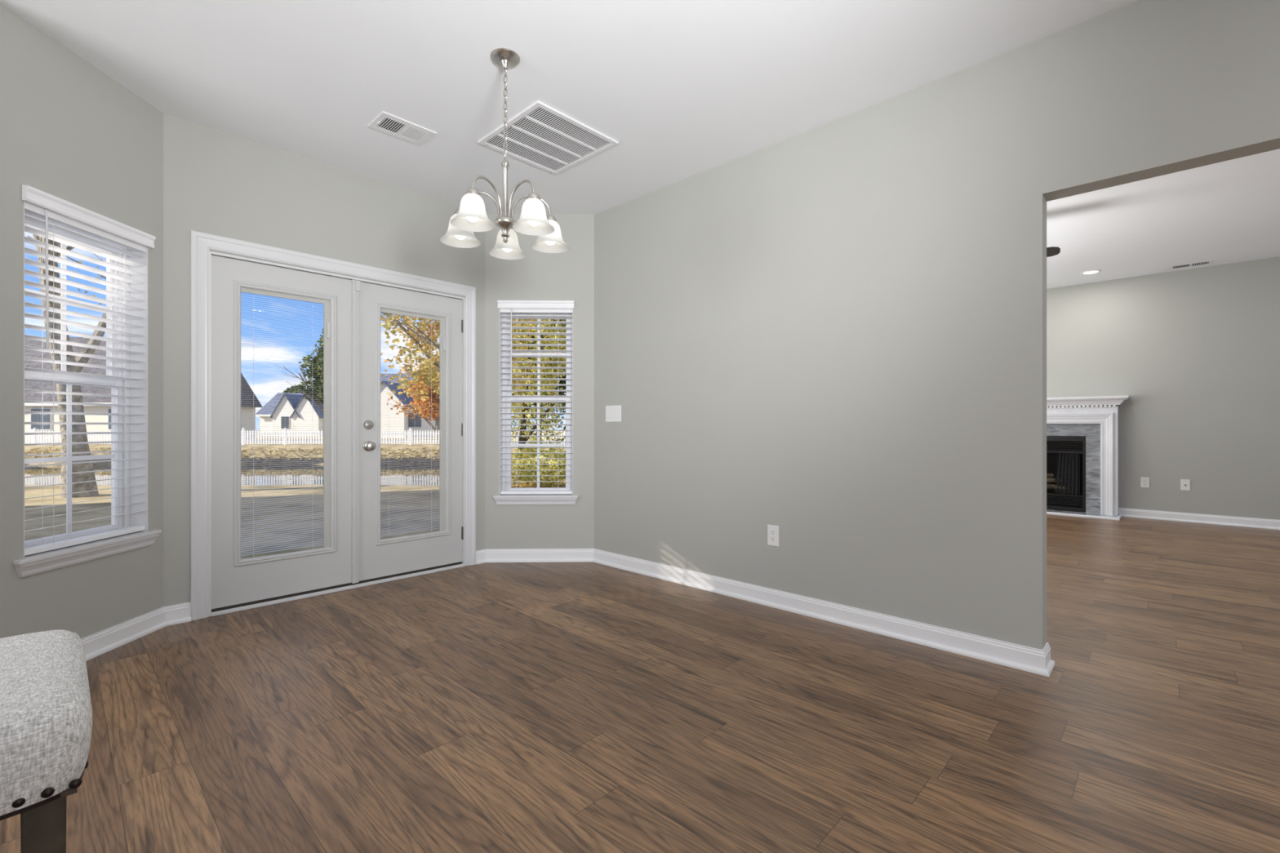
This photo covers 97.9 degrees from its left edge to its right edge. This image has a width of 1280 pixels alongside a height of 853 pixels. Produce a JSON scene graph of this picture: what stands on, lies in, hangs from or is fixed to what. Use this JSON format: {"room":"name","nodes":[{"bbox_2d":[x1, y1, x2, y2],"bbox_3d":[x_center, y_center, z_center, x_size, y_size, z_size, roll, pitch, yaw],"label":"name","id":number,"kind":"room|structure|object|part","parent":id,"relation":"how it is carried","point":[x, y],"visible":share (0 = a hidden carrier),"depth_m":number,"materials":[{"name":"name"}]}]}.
{"room":"dining room","nodes":[
{"label":"dining room","id":0,"kind":"room"},
{"bbox_2d":[0,2,163,638],"bbox_3d":[-2.617,-0.306,2.584,0.150,2.743,0.918,0,0,-1],"label":"wall","id":1,"kind":"structure","parent":0,"point":[71,132],"depth_m":2.46,"materials":[{"name":"beige paint"}]},
{"bbox_2d":[13,200,161,577],"bbox_3d":[-2.599,-0.162,2.587,0.186,1.556,0.680,0,0,-1],"label":"window","id":2,"kind":"structure","parent":1,"relation":"in","point":[35,563],"depth_m":2.82,"materials":[{"name":"white paint"}]},
{"bbox_3d":[-2.679,-0.555,2.585,0.024,0.709,0.530,0,0,-1],"label":"sash","id":3,"kind":"part","parent":2,"relation":"part of","materials":[{"name":"white plastic"}]},
{"bbox_3d":[-2.654,0.143,2.585,0.024,0.777,0.530,0,0,-1],"label":"sash","id":4,"kind":"part","parent":2,"relation":"part of","materials":[{"name":"white plastic"}]},
{"bbox_3d":[-2.662,-0.199,2.585,0.060,1.482,0.596,0,0,-1],"label":"frame","id":5,"kind":"part","parent":2,"relation":"part of","materials":[{"name":"white plastic"}]},
{"bbox_3d":[-2.574,0.551,2.587,0.136,0.018,0.680,0,0,-1],"label":"sill","id":6,"kind":"part","parent":2,"relation":"part of","materials":[{"name":"white paint"}]},
{"bbox_2d":[22,184,155,555],"bbox_3d":[-2.556,-0.228,2.588,0.089,1.525,0.616,0,0,-1],"label":"window blind","id":7,"kind":"object","parent":2,"relation":"attached to","point":[40,204],"visible":0.9,"depth_m":2.56,"materials":[{"name":"white plastic"}]},
{"bbox_3d":[-2.571,-0.190,2.421,0.049,1.410,0.005,0,0,-1],"label":"ladder cord","id":8,"kind":"part","parent":7,"relation":"part of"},
{"bbox_3d":[-2.575,0.524,2.587,0.050,0.022,0.584,0,0,-1],"label":"rail","id":9,"kind":"part","parent":7,"relation":"part of","materials":[{"name":"white plastic"}]},
{"bbox_3d":[-2.574,-0.918,2.587,0.052,0.034,0.588,0,0,-1],"label":"head rail","id":10,"kind":"part","parent":7,"relation":"part of","materials":[{"name":"white plastic"}]},
{"bbox_3d":[-2.580,-0.190,2.767,0.049,1.410,0.005,0,0,-1],"label":"ladder cord","id":11,"kind":"part","parent":7,"relation":"part of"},
{"bbox_2d":[80,601,191,661],"bbox_3d":[-3.327,1.015,1.368,0.525,0.100,3.766,0,0,34],"label":"baseboard","id":12,"kind":"structure","parent":1,"relation":"attached to","point":[100,642],"depth_m":2.79,"materials":[{"name":"white paint"}]},
{"bbox_2d":[163,113,485,606],"bbox_3d":[-1.939,-0.306,3.735,0.150,2.743,2.059,0,0,44],"label":"wall","id":13,"kind":"structure","parent":0,"point":[215,182],"depth_m":3.29,"materials":[{"name":"beige paint"}]},
{"bbox_2d":[211,255,360,608],"bbox_3d":[-2.151,0.033,3.431,0.074,2.004,0.790,0,0,44],"label":"door","id":14,"kind":"structure","parent":13,"relation":"in","point":[235,580],"depth_m":3.41,"materials":[{"name":"white paint"}]},
{"bbox_3d":[-2.180,-0.005,3.411,0.001,1.560,0.314,0,0,44],"label":"blind cord","id":15,"kind":"part","parent":14,"relation":"part of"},
{"bbox_2d":[240,293,323,555],"bbox_3d":[-2.186,-0.013,3.416,0.015,1.538,0.441,0,0,44],"label":"mini blind","id":16,"kind":"object","parent":14,"relation":"attached to","point":[263,294],"depth_m":3.40,"materials":[{"name":"white plastic"}]},
{"bbox_3d":[-2.158,-0.018,3.414,0.023,1.662,0.551,0,0,44],"label":"glass moulding","id":17,"kind":"part","parent":14,"relation":"part of","materials":[{"name":"white paint"}]},
{"bbox_2d":[190,230,475,620],"bbox_3d":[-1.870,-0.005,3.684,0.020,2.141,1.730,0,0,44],"label":"trim","id":18,"kind":"structure","parent":13,"relation":"attached to","point":[201,243],"depth_m":3.11,"materials":[{"name":"white paint"}]},
{"bbox_2d":[211,561,462,612],"bbox_3d":[-1.905,1.042,3.714,0.032,0.019,1.540,0,0,44],"label":"trim","id":19,"kind":"structure","parent":13,"relation":"attached to","point":[460,562],"depth_m":3.57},
{"bbox_2d":[210,563,465,616],"bbox_3d":[-1.873,1.055,3.683,0.026,0.020,1.552,0,0,44],"label":"trim","id":20,"kind":"structure","parent":13,"relation":"attached to","point":[375,582],"depth_m":3.55,"materials":[{"name":"white paint"}]},
{"bbox_2d":[359,281,463,581],"bbox_3d":[-1.603,0.032,3.978,0.114,1.998,0.760,0,0,44],"label":"door","id":21,"kind":"structure","parent":13,"relation":"in","point":[378,557],"depth_m":3.96,"materials":[{"name":"white paint"}]},
{"bbox_3d":[-1.808,0.132,3.732,0.065,0.068,0.068,0,0,44],"label":"knob","id":22,"kind":"part","parent":21,"relation":"part of","materials":[{"name":"silver metal"}]},
{"bbox_2d":[380,312,439,536],"bbox_3d":[-1.644,-0.013,3.985,0.015,1.538,0.438,0,0,44],"label":"mini blind","id":23,"kind":"object","parent":21,"relation":"attached to","point":[398,313],"depth_m":3.99,"materials":[{"name":"white plastic"}]},
{"bbox_3d":[-1.614,-0.018,3.986,0.023,1.662,0.546,0,0,44],"label":"glass moulding","id":24,"kind":"part","parent":21,"relation":"part of","materials":[{"name":"white paint"}]},
{"bbox_2d":[485,213,594,549],"bbox_3d":[-0.793,-0.306,4.469,0.978,2.743,0.150,0,0,-1],"label":"wall","id":25,"kind":"structure","parent":0,"point":[568,275],"depth_m":4.40,"materials":[{"name":"beige paint"}]},
{"bbox_2d":[493,308,577,505],"bbox_3d":[-0.820,-0.162,4.451,0.662,1.556,0.186,0,0,-1],"label":"window","id":26,"kind":"structure","parent":25,"relation":"in","point":[505,482],"depth_m":4.49,"materials":[{"name":"white paint"}]},
{"bbox_2d":[497,300,573,493],"bbox_3d":[-0.819,-0.228,4.407,0.598,1.525,0.089,0,0,-1],"label":"window blind","id":27,"kind":"object","parent":26,"relation":"attached to","point":[550,307],"visible":0.93,"depth_m":4.41,"materials":[{"name":"white plastic"}]},
{"bbox_3d":[-0.820,-0.918,4.426,0.570,0.034,0.052,0,0,-1],"label":"head rail","id":28,"kind":"part","parent":27,"relation":"part of","materials":[{"name":"white plastic"}]},
{"bbox_3d":[-0.820,0.524,4.427,0.566,0.022,0.050,0,0,-1],"label":"rail","id":29,"kind":"part","parent":27,"relation":"part of","materials":[{"name":"white plastic"}]},
{"bbox_3d":[-0.649,-0.190,4.431,0.005,1.410,0.049,0,0,-1],"label":"ladder cord","id":30,"kind":"part","parent":27,"relation":"part of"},
{"bbox_3d":[-0.820,0.551,4.426,0.662,0.018,0.136,0,0,-1],"label":"sill","id":31,"kind":"part","parent":26,"relation":"part of","materials":[{"name":"white paint"}]},
{"bbox_3d":[-0.822,0.143,4.506,0.512,0.777,0.024,0,0,-1],"label":"sash","id":32,"kind":"part","parent":26,"relation":"part of","materials":[{"name":"white plastic"}]},
{"bbox_3d":[-0.822,-0.555,4.531,0.512,0.709,0.024,0,0,-1],"label":"sash","id":33,"kind":"part","parent":26,"relation":"part of","materials":[{"name":"white plastic"}]},
{"bbox_2d":[0,0,1137,214],"bbox_3d":[-0.213,-1.778,0.044,7.870,0.200,6.470,0,0,44],"label":"ceiling","id":34,"kind":"structure","parent":0,"point":[684,89],"depth_m":2.59,"materials":[{"name":"paint"}]},
{"bbox_2d":[367,111,436,146],"bbox_3d":[-1.340,-1.671,3.143,0.210,0.014,0.300,0,0,44],"label":"ceiling vent","id":35,"kind":"object","parent":34,"relation":"in","point":[385,122],"visible":1,"depth_m":3.13,"materials":[{"name":"white metal"}]},
{"bbox_2d":[440,47,568,259],"bbox_3d":[-0.597,-1.256,2.520,0.568,0.843,0.587,0,0,44],"label":"chandelier","id":36,"kind":"object","parent":34,"relation":"hanging from","point":[471,216],"visible":1,"depth_m":2.51,"materials":[{"name":"white glass"}]},
{"bbox_3d":[-0.825,-0.909,2.559,0.180,0.123,0.180,0,0,44],"label":"lamp shade","id":37,"kind":"part","parent":36,"relation":"part of","materials":[{"name":"white glass"}]},
{"bbox_3d":[-0.825,-0.912,2.559,0.056,0.102,0.056,0,0,44],"label":"bulb","id":38,"kind":"part","parent":36,"relation":"part of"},
{"bbox_3d":[-0.703,-0.909,2.339,0.180,0.123,0.180,0,0,44],"label":"lamp shade","id":39,"kind":"part","parent":36,"relation":"part of","materials":[{"name":"white glass"}]},
{"bbox_3d":[-0.703,-0.912,2.339,0.056,0.102,0.056,0,0,44],"label":"bulb","id":40,"kind":"part","parent":36,"relation":"part of","materials":[{"name":"white glass"}]},
{"bbox_3d":[-0.733,-1.010,2.548,0.196,0.138,0.012,0,0,7],"label":"arm","id":41,"kind":"part","parent":36,"relation":"part of","materials":[{"name":"silver metal"}]},
{"bbox_3d":[-0.664,-1.010,2.422,0.012,0.138,0.196,0,0,25],"label":"arm","id":42,"kind":"part","parent":36,"relation":"part of","materials":[{"name":"silver metal"}]},
{"bbox_3d":[-0.613,-1.420,2.533,0.009,0.430,0.010,0,0,44],"label":"power cord","id":43,"kind":"part","parent":36,"relation":"part of","materials":[{"name":"silver metal"}]},
{"bbox_3d":[-0.612,-1.421,2.533,0.017,0.417,0.017,0,0,-31],"label":"chain","id":44,"kind":"part","parent":36,"relation":"part of","materials":[{"name":"silver metal"}]},
{"bbox_3d":[-0.653,-0.909,2.743,0.180,0.123,0.180,0,0,44],"label":"lamp shade","id":45,"kind":"part","parent":36,"relation":"part of","materials":[{"name":"white glass"}]},
{"bbox_3d":[-0.653,-0.912,2.743,0.056,0.102,0.056,0,0,44],"label":"bulb","id":46,"kind":"part","parent":36,"relation":"part of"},
{"bbox_3d":[-0.523,-1.010,2.450,0.196,0.138,0.013,0,0,44],"label":"arm","id":47,"kind":"part","parent":36,"relation":"part of","materials":[{"name":"silver metal"}]},
{"bbox_3d":[-0.505,-1.010,2.592,0.196,0.138,0.012,0,0,-29],"label":"arm","id":48,"kind":"part","parent":36,"relation":"part of","materials":[{"name":"silver metal"}]},
{"bbox_3d":[-0.456,-0.909,2.387,0.180,0.123,0.180,0,0,44],"label":"lamp shade","id":49,"kind":"part","parent":36,"relation":"part of","materials":[{"name":"white glass"}]},
{"bbox_3d":[-0.456,-0.912,2.387,0.056,0.102,0.056,0,0,44],"label":"bulb","id":50,"kind":"part","parent":36,"relation":"part of","materials":[{"name":"white glass"}]},
{"bbox_3d":[-0.425,-0.909,2.637,0.180,0.123,0.180,0,0,44],"label":"lamp shade","id":51,"kind":"part","parent":36,"relation":"part of","materials":[{"name":"white glass"}]},
{"bbox_3d":[-0.425,-0.912,2.637,0.056,0.102,0.056,0,0,44],"label":"bulb","id":52,"kind":"part","parent":36,"relation":"part of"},
{"bbox_2d":[477,100,617,174],"bbox_3d":[-0.540,-1.671,3.276,0.594,0.014,0.576,0,0,44],"label":"ceiling vent","id":53,"kind":"object","parent":34,"relation":"in","point":[541,136],"visible":0.98,"depth_m":3.25,"materials":[{"name":"white metal"}]},
{"bbox_2d":[0,514,1279,852],"bbox_3d":[1.803,1.125,2.115,7.805,0.120,12.250,0,0,44],"label":"floor","id":54,"kind":"structure","parent":0,"point":[589,707],"depth_m":2.01,"materials":[{"name":"brown wood"}]},
{"bbox_2d":[0,630,92,852],"bbox_3d":[-1.029,0.714,0.732,0.470,0.703,0.433,0,0,44],"label":"upholstered bench","id":55,"kind":"object","parent":54,"relation":"on","point":[46,712],"visible":1,"depth_m":0.72,"materials":[{"name":"grey fabric"}]},
{"bbox_3d":[-0.782,0.771,0.731,0.041,0.588,0.041,0,0,44],"label":"leg","id":56,"kind":"part","parent":55,"relation":"part of","materials":[{"name":"brown wood"}]},
{"bbox_2d":[1046,395,1129,520],"bbox_3d":[5.013,0.355,6.989,1.690,1.420,0.403,0,0,44],"label":"fireplace","id":57,"kind":"object","parent":54,"relation":"on","point":[1082,442],"visible":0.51,"depth_m":6.74,"materials":[{"name":"white paint"}]},
{"bbox_2d":[1053,453,1079,494],"bbox_3d":[5.288,0.585,6.902,0.260,0.500,0.024,0,0,44],"label":"curtain","id":58,"kind":"object","parent":57,"relation":"hanging from","point":[1067,479],"depth_m":6.90,"materials":[{"name":"black metal"}]},
{"bbox_3d":[5.026,0.442,7.003,1.420,1.203,0.026,0,0,44],"label":"surround moulding","id":59,"kind":"part","parent":57,"relation":"part of","materials":[{"name":"white paint"}]},
{"bbox_3d":[5.013,1.052,6.989,1.546,0.027,0.403,0,0,44],"label":"hearth trim","id":60,"kind":"part","parent":57,"relation":"part of","materials":[{"name":"white paint"}]},
{"bbox_2d":[1046,395,1129,406],"bbox_3d":[5.059,-0.304,7.038,1.690,0.102,0.270,0,0,44],"label":"mantel shelf","id":61,"kind":"object","parent":57,"relation":"attached to","point":[1100,401],"depth_m":6.64,"materials":[{"name":"white paint"}]},
{"bbox_2d":[594,0,1279,649],"bbox_3d":[2.176,-0.345,2.067,6.900,2.820,0.115,0,0,44],"label":"wall","id":62,"kind":"structure","parent":0,"point":[832,335],"depth_m":2.85,"materials":[{"name":"beige paint"}]},
{"bbox_2d":[605,404,621,422],"bbox_3d":[-0.204,-0.098,4.249,0.170,0.124,0.007,0,0,44],"label":"light switch","id":63,"kind":"object","parent":62,"relation":"attached to","point":[613,413],"visible":1,"depth_m":4.24,"materials":[{"name":"plastic"}]},
{"bbox_2d":[475,548,1054,676],"bbox_3d":[0.438,1.015,3.637,3.627,0.100,0.727,0,0,33],"label":"baseboard","id":64,"kind":"structure","parent":62,"relation":"attached to","point":[1037,661],"depth_m":3.10,"materials":[{"name":"white paint"}]},
{"bbox_2d":[767,524,778,546],"bbox_3d":[0.790,0.647,3.302,0.076,0.122,0.008,0,0,44],"label":"wall outlet","id":65,"kind":"object","parent":62,"relation":"attached to","point":[772,531],"visible":1,"depth_m":3.30,"materials":[{"name":"plastic"}]},
{"bbox_2d":[770,529,775,542],"bbox_3d":[0.788,0.647,3.300,0.034,0.068,0.002,0,0,44],"label":"receptacle","id":66,"kind":"object","parent":65,"relation":"attached to","point":[772,531],"depth_m":3.30,"materials":[{"name":"plastic"}]},
{"bbox_2d":[1046,256,1279,519],"bbox_3d":[6.178,-0.345,6.241,7.060,2.820,0.120,0,0,44],"label":"wall","id":67,"kind":"structure","parent":0,"point":[1195,353],"depth_m":6.23,"materials":[{"name":"beige paint"}]},
{"bbox_2d":[1140,476,1149,488],"bbox_3d":[5.856,0.648,6.458,0.076,0.122,0.008,0,0,44],"label":"wall outlet","id":68,"kind":"object","parent":67,"relation":"attached to","point":[1144,482],"visible":1,"depth_m":6.46,"materials":[{"name":"plastic"}]},
{"bbox_2d":[1142,479,1146,485],"bbox_3d":[5.854,0.648,6.457,0.034,0.068,0.002,0,0,44],"label":"receptacle","id":69,"kind":"object","parent":68,"relation":"attached to","point":[1144,481],"depth_m":6.46,"materials":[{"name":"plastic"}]},
{"bbox_2d":[1180,479,1190,490],"bbox_3d":[6.096,0.654,6.225,0.078,0.122,0.016,0,0,44],"label":"cable plate","id":70,"kind":"object","parent":67,"relation":"attached to","point":[1184,484],"visible":1,"depth_m":6.23,"materials":[{"name":"plastic"}]},
{"bbox_2d":[1118,507,1279,529],"bbox_3d":[7.145,1.015,5.219,4.050,0.100,0.027,0,0,44],"label":"baseboard","id":71,"kind":"structure","parent":67,"relation":"attached to","point":[1263,523],"depth_m":6.13,"materials":[{"name":"white paint"}]},
{"bbox_2d":[1046,148,1279,288],"bbox_3d":[4.190,-1.855,4.219,7.250,0.200,5.910,0,0,44],"label":"ceiling","id":72,"kind":"structure","parent":0,"point":[1224,212],"depth_m":4.79,"materials":[{"name":"paint"}]},
{"bbox_2d":[1046,246,1060,257],"bbox_3d":[2.919,-1.515,4.988,1.350,0.480,1.361,0,0,44],"label":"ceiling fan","id":73,"kind":"object","parent":72,"relation":"hanging from","point":[1053,251],"visible":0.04,"depth_m":4.59,"materials":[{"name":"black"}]},
{"bbox_2d":[1080,269,1101,275],"bbox_3d":[5.123,-1.752,6.329,0.190,0.007,0.190,0,0,44],"label":"recessed light","id":74,"kind":"object","parent":72,"relation":"in","point":[1090,272],"visible":1,"depth_m":6.32,"materials":[{"name":"white ceramic"}]},
{"bbox_2d":[1084,271,1097,274],"bbox_3d":[5.123,-1.751,6.329,0.134,0.001,0.134,0,0,44],"label":"diffuser","id":75,"kind":"object","parent":74,"relation":"attached to","point":[1091,272],"depth_m":6.32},
{"bbox_2d":[1168,259,1213,269],"bbox_3d":[5.978,-1.748,6.045,0.340,0.014,0.170,0,0,44],"label":"ceiling vent","id":76,"kind":"object","parent":72,"relation":"in","point":[1208,262],"visible":1,"depth_m":6.04,"materials":[{"name":"white metal"}]},
{"label":"outside","id":77,"kind":"structure","parent":0,"visible":0},
{"bbox_2d":[24,484,439,559],"bbox_3d":[-17.566,1.690,8.850,32.869,0.650,9.900,0,0,0],"label":"patio","id":78,"kind":"structure","parent":77,"point":[33,513],"depth_m":8.79,"materials":[{"name":"grey concrete"}]},
{"bbox_2d":[27,234,106,497],"bbox_3d":[-10.645,-3.588,10.275,8.686,10.192,6.446,0,0,44],"label":"tree","id":79,"kind":"object","parent":78,"relation":"on","point":[83,477],"visible":0.04,"depth_m":10.74,"materials":[{"name":"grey plant"}]},
{"bbox_2d":[380,312,550,401],"bbox_3d":[-3.881,-1.926,11.258,5.605,6.821,4.719,0,0,44],"label":"tree","id":80,"kind":"object","parent":78,"relation":"on","point":[428,366],"visible":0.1,"depth_m":11.38,"materials":[{"name":"orange plant"}]},
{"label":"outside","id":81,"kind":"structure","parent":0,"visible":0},
{"bbox_2d":[24,431,439,464],"bbox_3d":[-106.776,1.490,75.833,209.040,1.050,184.209,0,0,44],"label":"lawn","id":82,"kind":"structure","parent":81,"point":[92,446],"depth_m":31.00,"materials":[{"name":"beige plant"}]},
{"bbox_2d":[24,337,262,443],"bbox_3d":[-42.200,-2.535,39.490,25.700,7.600,7.720,0,0,0],"label":"house","id":83,"kind":"structure","parent":82,"relation":"on","point":[246,417],"depth_m":36.38,"materials":[{"name":"beige"}]},
{"bbox_3d":[-38.700,-0.485,35.940,1.200,1.300,0.020,0,0,0],"label":"pane","id":84,"kind":"part","parent":83,"relation":"part of","materials":[{"name":"grey glass"}]},
{"bbox_3d":[-33.700,-0.485,35.940,1.200,1.300,0.020,0,0,0],"label":"pane","id":85,"kind":"part","parent":83,"relation":"part of","materials":[{"name":"grey glass"}]},
{"bbox_2d":[24,457,439,464],"bbox_3d":[-24.046,1.790,28.500,31.909,0.450,1.200,0,0,0],"label":"bank","id":86,"kind":"object","parent":82,"relation":"on","point":[395,461],"visible":0.21,"depth_m":28.10,"materials":[{"name":"brown soil"}]},
{"bbox_2d":[24,447,439,459],"bbox_3d":[-21.004,1.413,29.297,24.130,0.581,2.366,0,0,0],"label":"fallen leaves","id":87,"kind":"object","parent":86,"relation":"on","point":[108,448],"visible":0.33,"depth_m":29.42,"materials":[{"name":"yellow plant"}]},
{"bbox_2d":[255,392,323,435],"bbox_3d":[-36.200,-1.285,62.985,10.200,5.100,8.730,0,0,0],"label":"house","id":88,"kind":"structure","parent":82,"relation":"on","point":[274,409],"depth_m":58.80,"materials":[{"name":"white wood"}]},
{"bbox_3d":[-37.450,-0.435,58.740,0.800,1.200,0.020,0,0,0],"label":"pane","id":89,"kind":"part","parent":88,"relation":"part of","materials":[{"name":"grey glass"}]},
{"bbox_2d":[24,427,565,444],"bbox_3d":[-16.835,0.565,32.030,50.470,1.000,0.145,0,0,0],"label":"picket fence","id":90,"kind":"object","parent":82,"relation":"on","point":[410,433],"visible":0.23,"depth_m":31.98,"materials":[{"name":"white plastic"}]},
{"bbox_3d":[-36.000,0.605,32.008,2.400,0.820,0.055,0,0,0],"label":"picket panel","id":91,"kind":"part","parent":90,"relation":"part of","materials":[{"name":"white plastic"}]},
{"bbox_3d":[-34.800,0.565,32.030,0.140,1.000,0.140,0,0,0],"label":"fence post","id":92,"kind":"part","parent":90,"relation":"part of","materials":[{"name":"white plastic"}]},
{"bbox_3d":[-33.600,0.605,32.008,2.400,0.820,0.055,0,0,0],"label":"picket panel","id":93,"kind":"part","parent":90,"relation":"part of","materials":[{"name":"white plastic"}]},
{"bbox_3d":[-31.200,0.605,32.008,2.400,0.820,0.055,0,0,0],"label":"picket panel","id":94,"kind":"part","parent":90,"relation":"part of","materials":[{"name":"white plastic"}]},
{"bbox_3d":[-22.800,0.565,32.030,0.140,1.000,0.140,0,0,0],"label":"fence post","id":95,"kind":"part","parent":90,"relation":"part of","materials":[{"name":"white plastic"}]},
{"bbox_3d":[-21.600,0.605,32.008,2.400,0.820,0.055,0,0,0],"label":"picket panel","id":96,"kind":"part","parent":90,"relation":"part of","materials":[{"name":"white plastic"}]},
{"bbox_3d":[-20.400,0.565,32.030,0.140,1.000,0.140,0,0,0],"label":"fence post","id":97,"kind":"part","parent":90,"relation":"part of","materials":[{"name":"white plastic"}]},
{"bbox_3d":[-19.200,0.605,32.008,2.400,0.820,0.055,0,0,0],"label":"picket panel","id":98,"kind":"part","parent":90,"relation":"part of","materials":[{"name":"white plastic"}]},
{"bbox_3d":[-14.400,0.605,32.008,2.400,0.820,0.055,0,0,0],"label":"picket panel","id":99,"kind":"part","parent":90,"relation":"part of","materials":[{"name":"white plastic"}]},
{"bbox_3d":[-13.200,0.565,32.030,0.140,1.000,0.140,0,0,0],"label":"fence post","id":100,"kind":"part","parent":90,"relation":"part of","materials":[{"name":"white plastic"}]},
{"bbox_3d":[-12.000,0.605,32.008,2.400,0.820,0.055,0,0,0],"label":"picket panel","id":101,"kind":"part","parent":90,"relation":"part of","materials":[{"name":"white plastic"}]},
{"bbox_3d":[-7.200,0.605,32.008,2.400,0.820,0.055,0,0,0],"label":"picket panel","id":102,"kind":"part","parent":90,"relation":"part of","materials":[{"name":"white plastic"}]},
{"bbox_3d":[-4.800,0.605,32.008,2.400,0.820,0.055,0,0,0],"label":"picket panel","id":103,"kind":"part","parent":90,"relation":"part of","materials":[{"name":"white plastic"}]},
{"bbox_2d":[283,382,311,392],"bbox_3d":[-46.168,-2.443,76.725,5.073,7.311,6.072,0,0,44],"label":"tree","id":104,"kind":"object","parent":82,"relation":"on","point":[287,390],"visible":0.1,"depth_m":75.52,"materials":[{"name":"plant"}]},
{"bbox_2d":[275,328,323,412],"bbox_3d":[-23.419,-3.023,42.139,4.644,8.424,5.913,0,0,9],"label":"tree","id":105,"kind":"object","parent":82,"relation":"on","point":[320,389],"visible":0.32,"depth_m":41.03,"materials":[{"name":"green plant"}]},
{"bbox_2d":[380,373,435,437],"bbox_3d":[-22.500,-2.035,55.585,11.700,6.600,9.530,0,0,0],"label":"house","id":106,"kind":"structure","parent":82,"relation":"on","point":[400,420],"depth_m":51.00,"materials":[{"name":"white"}]},
{"bbox_3d":[-21.000,-0.585,51.940,1.200,1.300,0.020,0,0,0],"label":"pane","id":107,"kind":"part","parent":106,"relation":"part of","materials":[{"name":"grey glass"}]},
{"bbox_2d":[386,351,439,444],"bbox_3d":[-12.885,-1.726,34.401,5.084,5.827,4.281,0,0,28],"label":"tree","id":108,"kind":"object","parent":82,"relation":"on","point":[425,407],"visible":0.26,"depth_m":33.67,"materials":[{"name":"orange plant"}]},
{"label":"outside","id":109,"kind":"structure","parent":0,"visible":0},
{"bbox_2d":[511,431,565,487],"bbox_3d":[9.085,1.165,81.805,152.226,0.400,126.924,0,0,44],"label":"lawn","id":110,"kind":"structure","parent":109,"point":[562,485],"depth_m":19.69,"materials":[{"name":"green plant"}]},
{"bbox_2d":[511,319,565,475],"bbox_3d":[-1.996,-2.714,15.373,5.999,8.376,5.157,0,0,11],"label":"tree","id":111,"kind":"object","parent":110,"relation":"on","point":[552,325],"visible":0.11,"depth_m":14.96,"materials":[{"name":"green plant"}]},
{"bbox_2d":[511,324,565,451],"bbox_3d":[-3.942,-3.106,22.383,6.513,8.965,5.915,0,0,44],"label":"tree","id":112,"kind":"object","parent":110,"relation":"on","point":[562,382],"visible":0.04,"depth_m":22.19,"materials":[{"name":"green plant"}]},
{"bbox_2d":[511,434,565,487],"bbox_3d":[-2.232,0.833,12.648,2.533,1.312,2.564,0,0,44],"label":"shrub","id":113,"kind":"object","parent":110,"relation":"on","point":[548,471],"visible":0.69,"depth_m":12.16,"materials":[{"name":"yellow plant"}]},
{"bbox_2d":[511,472,565,487],"bbox_3d":[-0.845,1.336,12.748,4.788,0.111,6.576,0,0,0],"label":"fallen leaves","id":114,"kind":"object","parent":110,"relation":"on","point":[524,485],"visible":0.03,"depth_m":12.78,"materials":[{"name":"plant"}]},
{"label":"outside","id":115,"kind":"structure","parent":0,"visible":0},
{"bbox_2d":[24,464,439,485],"bbox_3d":[-22.976,1.921,19.785,36.815,0.001,33.017,0,0,44],"label":"pond water","id":116,"kind":"structure","parent":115,"point":[434,468],"depth_m":22.21,"materials":[{"name":"grey liquid"}]}
]}

